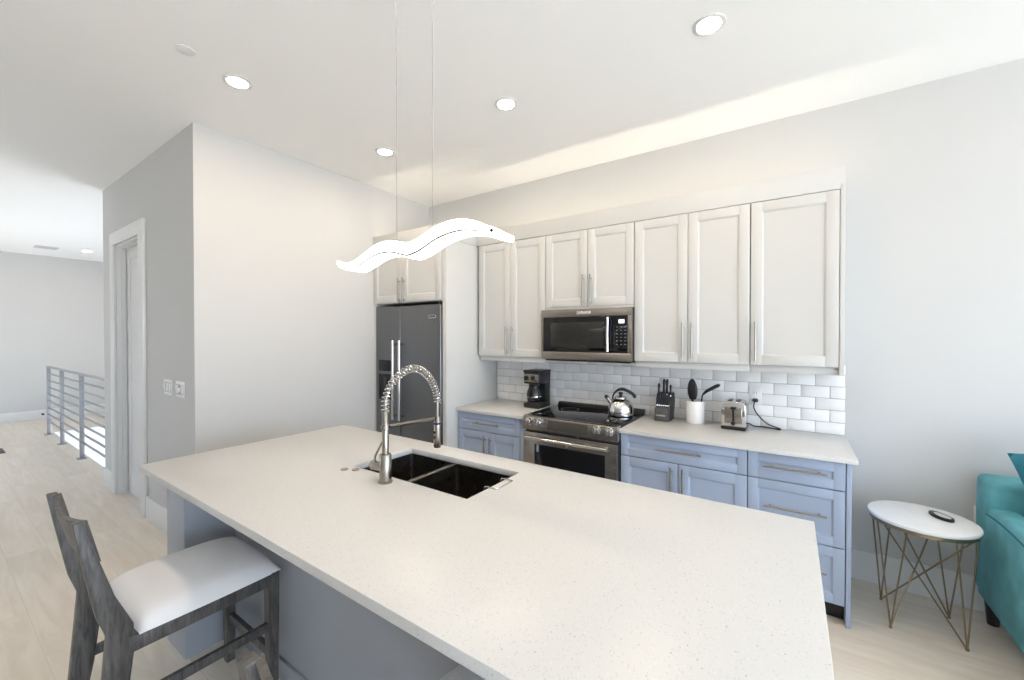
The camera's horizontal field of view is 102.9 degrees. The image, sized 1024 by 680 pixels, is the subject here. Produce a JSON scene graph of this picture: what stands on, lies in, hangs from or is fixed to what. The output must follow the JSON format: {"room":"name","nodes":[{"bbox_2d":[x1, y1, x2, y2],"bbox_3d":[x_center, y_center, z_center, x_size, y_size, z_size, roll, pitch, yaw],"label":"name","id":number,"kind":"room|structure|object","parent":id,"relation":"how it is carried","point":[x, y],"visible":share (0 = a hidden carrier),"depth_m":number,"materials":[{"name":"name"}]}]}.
{"room":"kitchen","nodes":[
{"label":"kitchen","id":0,"kind":"room"},
{"bbox_2d":[0,251,104,413],"bbox_3d":[-9.299,-0.040,6.527,0.120,2.985,6.700,0,1,34],"label":"wall","id":1,"kind":"structure","parent":0,"point":[52,308],"depth_m":7.51,"materials":[{"name":"white paint"}]},
{"bbox_2d":[0,404,104,423],"bbox_3d":[-9.243,1.368,6.502,0.016,0.170,6.700,0,1,34],"label":"baseboard","id":2,"kind":"structure","parent":1,"relation":"attached to","point":[36,414],"depth_m":7.41,"materials":[{"name":"paint"}]},
{"bbox_2d":[54,426,104,467],"bbox_3d":[-5.011,2.156,6.295,3.808,1.397,2.283,0,1,34],"label":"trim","id":3,"kind":"structure","parent":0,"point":[89,453],"depth_m":6.76,"materials":[{"name":"paint"}]},
{"bbox_2d":[103,122,214,507],"bbox_3d":[-3.137,-0.011,3.535,2.372,2.985,0.120,0,1,34],"label":"wall","id":4,"kind":"structure","parent":0,"point":[172,188],"depth_m":3.03,"materials":[{"name":"white paint"}]},
{"bbox_2d":[109,218,147,517],"bbox_3d":[-3.415,0.232,3.744,1.010,2.495,0.192,0,1,34],"label":"door","id":5,"kind":"structure","parent":4,"relation":"in","point":[127,245],"depth_m":3.89,"materials":[{"name":"paint"}]},
{"bbox_2d":[103,467,166,533],"bbox_3d":[-3.169,1.390,3.488,2.388,0.185,0.016,0,1,34],"label":"baseboard","id":6,"kind":"structure","parent":4,"relation":"attached to","point":[156,513],"depth_m":3.28,"materials":[{"name":"paint"}]},
{"bbox_2d":[163,379,171,394],"bbox_3d":[-2.622,0.358,3.107,0.160,0.115,0.012,0,1,34],"label":"light switch","id":7,"kind":"object","parent":4,"relation":"attached to","point":[167,383],"visible":1,"depth_m":3.10,"materials":[{"name":"white plastic"}]},
{"bbox_2d":[175,381,184,397],"bbox_3d":[-2.417,0.360,2.964,0.160,0.115,0.019,0,1,34],"label":"light switch","id":8,"kind":"object","parent":4,"relation":"attached to","point":[179,387],"visible":1,"depth_m":2.96,"materials":[{"name":"white plastic"}]},
{"bbox_2d":[213,129,429,449],"bbox_3d":[-1.580,-0.014,3.820,0.120,2.985,2.105,0,1,34],"label":"wall","id":9,"kind":"structure","parent":0,"point":[295,334],"depth_m":3.36,"materials":[{"name":"white paint"}]},
{"bbox_2d":[0,0,1023,261],"bbox_3d":[-2.298,-1.545,1.674,17.100,0.120,6.800,0,1,34],"label":"ceiling","id":10,"kind":"structure","parent":0,"point":[90,89],"depth_m":2.32,"materials":[{"name":"paint"}]},
{"bbox_2d":[34,245,58,249],"bbox_3d":[-7.700,-1.526,6.753,0.250,0.016,0.260,0,1,34],"label":"ceiling vent","id":11,"kind":"object","parent":10,"relation":"in","point":[35,246],"visible":1,"depth_m":6.73,"materials":[{"name":"white metal"}]},
{"bbox_2d":[175,44,195,55],"bbox_3d":[-1.677,-1.487,2.097,0.084,0.005,0.084,0,1,34],"label":"sprinkler cover","id":12,"kind":"object","parent":10,"relation":"attached to","point":[183,49],"visible":1,"depth_m":2.09,"materials":[{"name":"white plastic"}]},
{"bbox_2d":[222,74,251,89],"bbox_3d":[-1.587,-1.488,2.361,0.144,0.007,0.144,0,1,34],"label":"recessed light","id":13,"kind":"object","parent":10,"relation":"in","point":[235,81],"visible":1,"depth_m":2.35,"materials":[{"name":"paint"}]},
{"bbox_2d":[375,148,393,155],"bbox_3d":[-1.013,-1.497,3.256,0.144,0.007,0.144,0,1,34],"label":"recessed light","id":14,"kind":"object","parent":10,"relation":"in","point":[381,151],"visible":1,"depth_m":3.25,"materials":[{"name":"paint"}]},
{"bbox_2d":[337,0,513,272],"bbox_3d":[-0.407,-0.899,1.670,0.947,1.171,0.082,0,1,34],"label":"pendant lamp","id":15,"kind":"object","parent":10,"relation":"hanging from","point":[438,237],"visible":1,"depth_m":1.60,"materials":[{"name":"silver metal"}]},
{"bbox_2d":[337,219,501,267],"bbox_3d":[-0.427,-0.382,1.646,0.947,0.123,0.004,0,1,34],"label":"diffuser","id":16,"kind":"object","parent":15,"relation":"attached to","point":[450,228],"depth_m":1.59,"materials":[{"name":"white plastic"}]},
{"bbox_2d":[339,231,512,272],"bbox_3d":[-0.406,-0.356,1.677,0.947,0.084,0.069,0,1,34],"label":"diffuser","id":17,"kind":"object","parent":15,"relation":"attached to","point":[428,244],"depth_m":1.64,"materials":[{"name":"white plastic"}]},
{"bbox_2d":[495,97,516,110],"bbox_3d":[-0.038,-1.491,2.586,0.144,0.007,0.144,0,1,34],"label":"recessed light","id":18,"kind":"object","parent":10,"relation":"in","point":[504,104],"visible":1,"depth_m":2.58,"materials":[{"name":"paint"}]},
{"bbox_2d":[692,12,725,36],"bbox_3d":[0.929,-1.484,1.925,0.144,0.007,0.144,0,1,34],"label":"recessed light","id":19,"kind":"object","parent":10,"relation":"in","point":[711,23],"visible":1,"depth_m":1.92,"materials":[{"name":"paint"}]},
{"bbox_2d":[0,412,1023,679],"bbox_3d":[-2.311,1.559,1.774,17.000,0.120,6.700,0,1,34],"label":"floor","id":20,"kind":"structure","parent":0,"point":[38,595],"depth_m":2.27,"materials":[{"name":"beige wood"}]},
{"bbox_2d":[44,366,104,459],"bbox_3d":[-5.643,0.938,5.265,3.703,1.053,0.080,0,1,34],"label":"stair railing","id":21,"kind":"object","parent":20,"relation":"on","point":[81,431],"visible":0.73,"depth_m":5.23,"materials":[{"name":"grey metal"}]},
{"bbox_2d":[46,492,280,679],"bbox_3d":[-1.307,1.022,1.576,0.454,0.957,0.599,0,1,34],"label":"bar stool","id":22,"kind":"object","parent":20,"relation":"on","point":[151,601],"visible":1,"depth_m":1.49,"materials":[{"name":"grey wood"}]},
{"bbox_2d":[109,537,280,633],"bbox_3d":[-1.267,0.916,1.634,0.454,0.075,0.456,0,1,34],"label":"seat cushion","id":23,"kind":"object","parent":22,"relation":"on","point":[157,594],"depth_m":1.53,"materials":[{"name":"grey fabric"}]},
{"bbox_2d":[167,463,459,679],"bbox_3d":[-0.368,1.071,1.711,2.595,0.856,0.986,0,1,34],"label":"kitchen island","id":24,"kind":"object","parent":20,"relation":"on","point":[325,634],"visible":0.27,"depth_m":1.68,"materials":[{"name":"grey paint"}]},
{"bbox_2d":[139,425,833,679],"bbox_3d":[-0.397,0.628,1.687,2.690,0.030,1.106,0,1,34],"label":"island countertop","id":25,"kind":"structure","parent":24,"relation":"on","point":[550,573],"depth_m":1.16,"materials":[{"name":"white stone"}]},
{"bbox_2d":[369,365,440,484],"bbox_3d":[-0.483,0.361,1.895,0.119,0.498,0.362,0,1,34],"label":"faucet","id":26,"kind":"object","parent":25,"relation":"on","point":[384,465],"visible":1,"depth_m":1.78,"materials":[{"name":"silver metal"}]},
{"bbox_2d":[363,453,510,498],"bbox_3d":[-0.368,0.745,1.936,0.754,0.209,0.404,0,1,34],"label":"sink","id":27,"kind":"object","parent":25,"relation":"in","point":[462,481],"visible":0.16,"depth_m":2.08,"materials":[{"name":"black metal"}]},
{"bbox_2d":[363,453,451,480],"bbox_3d":[-0.537,0.744,2.052,0.343,0.208,0.404,0,1,34],"label":"basin","id":28,"kind":"object","parent":27,"relation":"in","point":[410,467],"depth_m":2.22,"materials":[{"name":"black metal"}]},
{"bbox_2d":[411,464,510,498],"bbox_3d":[-0.229,0.746,1.842,0.419,0.208,0.404,0,1,34],"label":"basin","id":29,"kind":"object","parent":27,"relation":"in","point":[462,481],"depth_m":2.04,"materials":[{"name":"black metal"}]},
{"bbox_2d":[483,478,512,490],"bbox_3d":[-0.061,0.674,1.736,0.085,0.140,0.123,0,1,34],"label":"sponge caddy","id":30,"kind":"object","parent":25,"relation":"hanging from","point":[501,478],"visible":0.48,"depth_m":1.70,"materials":[{"name":"silver metal"}]},
{"bbox_2d":[236,651,485,679],"bbox_3d":[-0.133,1.029,0.835,0.454,0.957,0.599,0,1,34],"label":"bar stool","id":31,"kind":"object","parent":20,"relation":"on","point":[251,666],"visible":0.86,"depth_m":0.70,"materials":[{"name":"grey wood"}]},
{"bbox_2d":[440,664,485,679],"bbox_3d":[-0.092,0.923,0.893,0.454,0.075,0.456,0,1,34],"label":"seat cushion","id":32,"kind":"object","parent":31,"relation":"on","point":[460,672],"depth_m":1.10,"materials":[{"name":"grey fabric"}]},
{"bbox_2d":[374,249,442,430],"bbox_3d":[-0.787,0.284,4.071,0.909,2.384,0.799,0,1,34],"label":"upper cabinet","id":33,"kind":"object","parent":20,"relation":"on","point":[398,281],"visible":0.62,"depth_m":3.75,"materials":[{"name":"white paint"}]},
{"bbox_2d":[376,301,442,444],"bbox_3d":[-0.790,0.567,4.048,0.878,1.810,0.806,0,1,34],"label":"refrigerator","id":34,"kind":"object","parent":20,"relation":"on","point":[405,335],"visible":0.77,"depth_m":3.73,"materials":[{"name":"grey metal"}]},
{"bbox_2d":[442,241,496,447],"bbox_3d":[-0.374,0.301,3.825,0.046,2.356,0.739,0,1,34],"label":"panel","id":35,"kind":"object","parent":20,"relation":"on","point":[468,379],"visible":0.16,"depth_m":3.67,"materials":[{"name":"white paint"}]},
{"bbox_2d":[458,411,525,461],"bbox_3d":[-0.031,1.052,3.658,0.711,0.858,0.638,0,1,34],"label":"base cabinet","id":36,"kind":"object","parent":20,"relation":"on","point":[498,436],"visible":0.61,"depth_m":3.40,"materials":[{"name":"blue paint"}]},
{"bbox_2d":[456,398,554,419],"bbox_3d":[-0.027,0.607,3.660,0.714,0.028,0.625,0,1,34],"label":"countertop","id":37,"kind":"structure","parent":36,"relation":"on","point":[514,409],"depth_m":3.54,"materials":[{"name":"white stone"}]},
{"bbox_2d":[523,369,550,408],"bbox_3d":[0.218,0.429,3.623,0.166,0.330,0.249,0,1,34],"label":"coffee maker","id":38,"kind":"object","parent":37,"relation":"on","point":[538,393],"visible":1,"depth_m":3.56,"materials":[{"name":"black plastic"}]},
{"bbox_2d":[523,401,644,481],"bbox_3d":[0.560,1.020,3.208,0.763,0.930,0.696,0,1,34],"label":"range","id":39,"kind":"object","parent":20,"relation":"on","point":[577,437],"visible":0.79,"depth_m":2.98,"materials":[{"name":"grey metal"}]},
{"bbox_2d":[528,405,643,427],"bbox_3d":[0.578,0.593,3.232,0.761,0.020,0.564,0,1,34],"label":"cooktop","id":40,"kind":"object","parent":39,"relation":"in","point":[592,414],"depth_m":3.20,"materials":[{"name":"black glass"}]},
{"bbox_2d":[604,388,636,416],"bbox_3d":[0.843,0.476,3.165,0.196,0.214,0.196,0,1,-35],"label":"kettle","id":41,"kind":"object","parent":39,"relation":"on","point":[619,406],"visible":1,"depth_m":3.11,"materials":[{"name":"silver metal"}]},
{"bbox_2d":[621,433,747,507],"bbox_3d":[1.210,1.060,2.812,0.752,0.858,0.638,0,1,34],"label":"base cabinet","id":42,"kind":"object","parent":20,"relation":"on","point":[714,473],"visible":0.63,"depth_m":2.55,"materials":[{"name":"blue paint"}]},
{"bbox_2d":[619,414,857,465],"bbox_3d":[1.416,0.617,2.675,1.244,0.028,0.625,0,1,34],"label":"countertop","id":43,"kind":"structure","parent":42,"relation":"on","point":[793,443],"depth_m":2.51,"materials":[{"name":"white stone"}]},
{"bbox_2d":[654,391,674,421],"bbox_3d":[1.153,0.500,3.088,0.112,0.199,0.186,0,1,34],"label":"knife block","id":44,"kind":"object","parent":43,"relation":"on","point":[664,413],"visible":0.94,"depth_m":3.03,"materials":[{"name":"black wood"}]},
{"bbox_2d":[662,379,665,393],"bbox_3d":[1.163,0.365,3.124,0.021,0.135,0.035,0,1,34],"label":"kitchen knife","id":45,"kind":"object","parent":44,"relation":"in","point":[664,380],"visible":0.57,"depth_m":3.12,"materials":[{"name":"black plastic"}]},
{"bbox_2d":[665,379,668,394],"bbox_3d":[1.181,0.365,3.112,0.020,0.135,0.034,0,1,34],"label":"kitchen knife","id":46,"kind":"object","parent":44,"relation":"in","point":[667,380],"visible":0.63,"depth_m":3.11,"materials":[{"name":"black plastic"}]},
{"bbox_2d":[686,399,704,424],"bbox_3d":[1.328,0.519,2.955,0.125,0.162,0.125,0,1,34],"label":"utensil crock","id":47,"kind":"object","parent":43,"relation":"on","point":[695,411],"visible":0.94,"depth_m":2.90,"materials":[{"name":"white ceramic"}]},
{"bbox_2d":[688,379,697,401],"bbox_3d":[1.315,0.435,2.975,0.068,0.307,0.019,0,1,34],"label":"serving spoon","id":48,"kind":"object","parent":47,"relation":"in","point":[692,387],"visible":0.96,"depth_m":2.97,"materials":[{"name":"black plastic"}]},
{"bbox_2d":[701,384,719,401],"bbox_3d":[1.390,0.447,2.903,0.162,0.282,0.027,0,1,34],"label":"spatula","id":49,"kind":"object","parent":47,"relation":"in","point":[716,385],"visible":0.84,"depth_m":2.89,"materials":[{"name":"black plastic"}]},
{"bbox_2d":[721,398,780,430],"bbox_3d":[1.610,0.505,2.751,0.340,0.193,0.249,0,1,34],"label":"toaster","id":50,"kind":"object","parent":43,"relation":"on","point":[734,412],"visible":1,"depth_m":2.73,"materials":[{"name":"silver metal"}]},
{"bbox_2d":[748,451,851,629],"bbox_3d":[1.715,1.063,2.467,0.465,0.858,0.638,0,1,34],"label":"base cabinet","id":51,"kind":"object","parent":20,"relation":"on","point":[820,492],"visible":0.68,"depth_m":2.18,"materials":[{"name":"blue paint"}]},
{"bbox_2d":[867,500,983,651],"bbox_3d":[2.157,1.213,2.154,0.432,0.565,0.432,0,1,34],"label":"side table","id":52,"kind":"object","parent":20,"relation":"on","point":[907,518],"visible":0.97,"depth_m":2.10,"materials":[{"name":"white stone"}]},
{"bbox_2d":[928,510,954,522],"bbox_3d":[2.245,0.921,2.135,0.068,0.018,0.124,0,1,4],"label":"remote control","id":53,"kind":"object","parent":52,"relation":"on","point":[941,516],"visible":1,"depth_m":2.12,"materials":[{"name":"black plastic"}]},
{"bbox_2d":[976,473,1023,652],"bbox_3d":[3.147,1.114,1.242,2.140,0.781,1.001,0,1,34],"label":"sofa","id":54,"kind":"object","parent":20,"relation":"on","point":[999,498],"visible":0.96,"depth_m":2.02,"materials":[{"name":"teal fabric"}]},
{"bbox_2d":[1007,453,1023,484],"bbox_3d":[2.607,0.724,1.800,0.546,0.534,0.170,0,1,34],"label":"throw pillow","id":55,"kind":"object","parent":54,"relation":"on","point":[1017,460],"visible":1,"depth_m":1.95,"materials":[{"name":"teal fabric"}]},
{"bbox_2d":[430,58,1023,574],"bbox_3d":[2.805,0.002,2.175,9.218,2.985,0.120,0,1,34],"label":"wall","id":56,"kind":"structure","parent":0,"point":[934,328],"depth_m":2.40,"materials":[{"name":"white paint"}]},
{"bbox_2d":[479,236,547,362],"bbox_3d":[0.064,-0.356,3.745,0.714,1.096,0.367,0,1,34],"label":"upper cabinet","id":57,"kind":"object","parent":56,"relation":"attached to","point":[512,276],"visible":0.9,"depth_m":3.61,"materials":[{"name":"white paint"}]},
{"bbox_2d":[373,165,845,246],"bbox_3d":[0.356,-0.938,3.302,3.650,0.128,0.761,0,1,34],"label":"soffit","id":58,"kind":"object","parent":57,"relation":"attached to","point":[829,179],"visible":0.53,"depth_m":2.84,"materials":[{"name":"white paint"}]},
{"bbox_2d":[546,222,634,309],"bbox_3d":[0.670,-0.574,3.330,0.745,0.652,0.367,0,1,34],"label":"upper cabinet","id":59,"kind":"object","parent":56,"relation":"attached to","point":[595,267],"visible":0.98,"depth_m":3.18,"materials":[{"name":"white paint"}]},
{"bbox_2d":[541,307,634,363],"bbox_3d":[0.645,-0.038,3.309,0.758,0.415,0.418,0,1,34],"label":"microwave","id":60,"kind":"object","parent":59,"relation":"attached to","point":[605,335],"visible":0.94,"depth_m":3.15,"materials":[{"name":"grey metal"}]},
{"bbox_2d":[497,360,845,435],"bbox_3d":[0.978,0.374,3.346,2.726,0.445,0.008,0,1,34],"label":"tile backsplash","id":61,"kind":"structure","parent":56,"relation":"attached to","point":[790,401],"depth_m":3.04,"materials":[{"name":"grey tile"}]},
{"bbox_2d":[749,387,761,404],"bbox_3d":[1.696,0.388,2.845,0.076,0.120,0.009,0,1,34],"label":"wall outlet","id":62,"kind":"object","parent":61,"relation":"attached to","point":[754,392],"visible":1,"depth_m":2.84,"materials":[{"name":"white plastic"}]},
{"bbox_2d":[634,204,750,371],"bbox_3d":[1.284,-0.348,2.913,0.735,1.096,0.367,0,1,34],"label":"upper cabinet","id":63,"kind":"object","parent":56,"relation":"attached to","point":[693,270],"visible":1,"depth_m":2.77,"materials":[{"name":"white paint"}]},
{"bbox_2d":[750,183,845,375],"bbox_3d":[1.783,-0.344,2.572,0.464,1.097,0.367,0,1,34],"label":"upper cabinet","id":64,"kind":"object","parent":56,"relation":"attached to","point":[798,242],"visible":1,"depth_m":2.45,"materials":[{"name":"white paint"}]},
{"bbox_2d":[851,548,984,611],"bbox_3d":[4.298,1.413,1.087,5.310,0.185,0.016,0,1,34],"label":"baseboard","id":65,"kind":"structure","parent":56,"relation":"attached to","point":[863,563],"depth_m":2.40,"materials":[{"name":"paint"}]},
{"bbox_2d":[974,505,975,522],"bbox_3d":[2.596,0.977,2.249,0.072,0.115,0.009,0,1,34],"label":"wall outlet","id":66,"kind":"object","parent":56,"relation":"attached to","point":[974,505],"visible":0.06,"depth_m":2.27,"materials":[{"name":"white plastic"}]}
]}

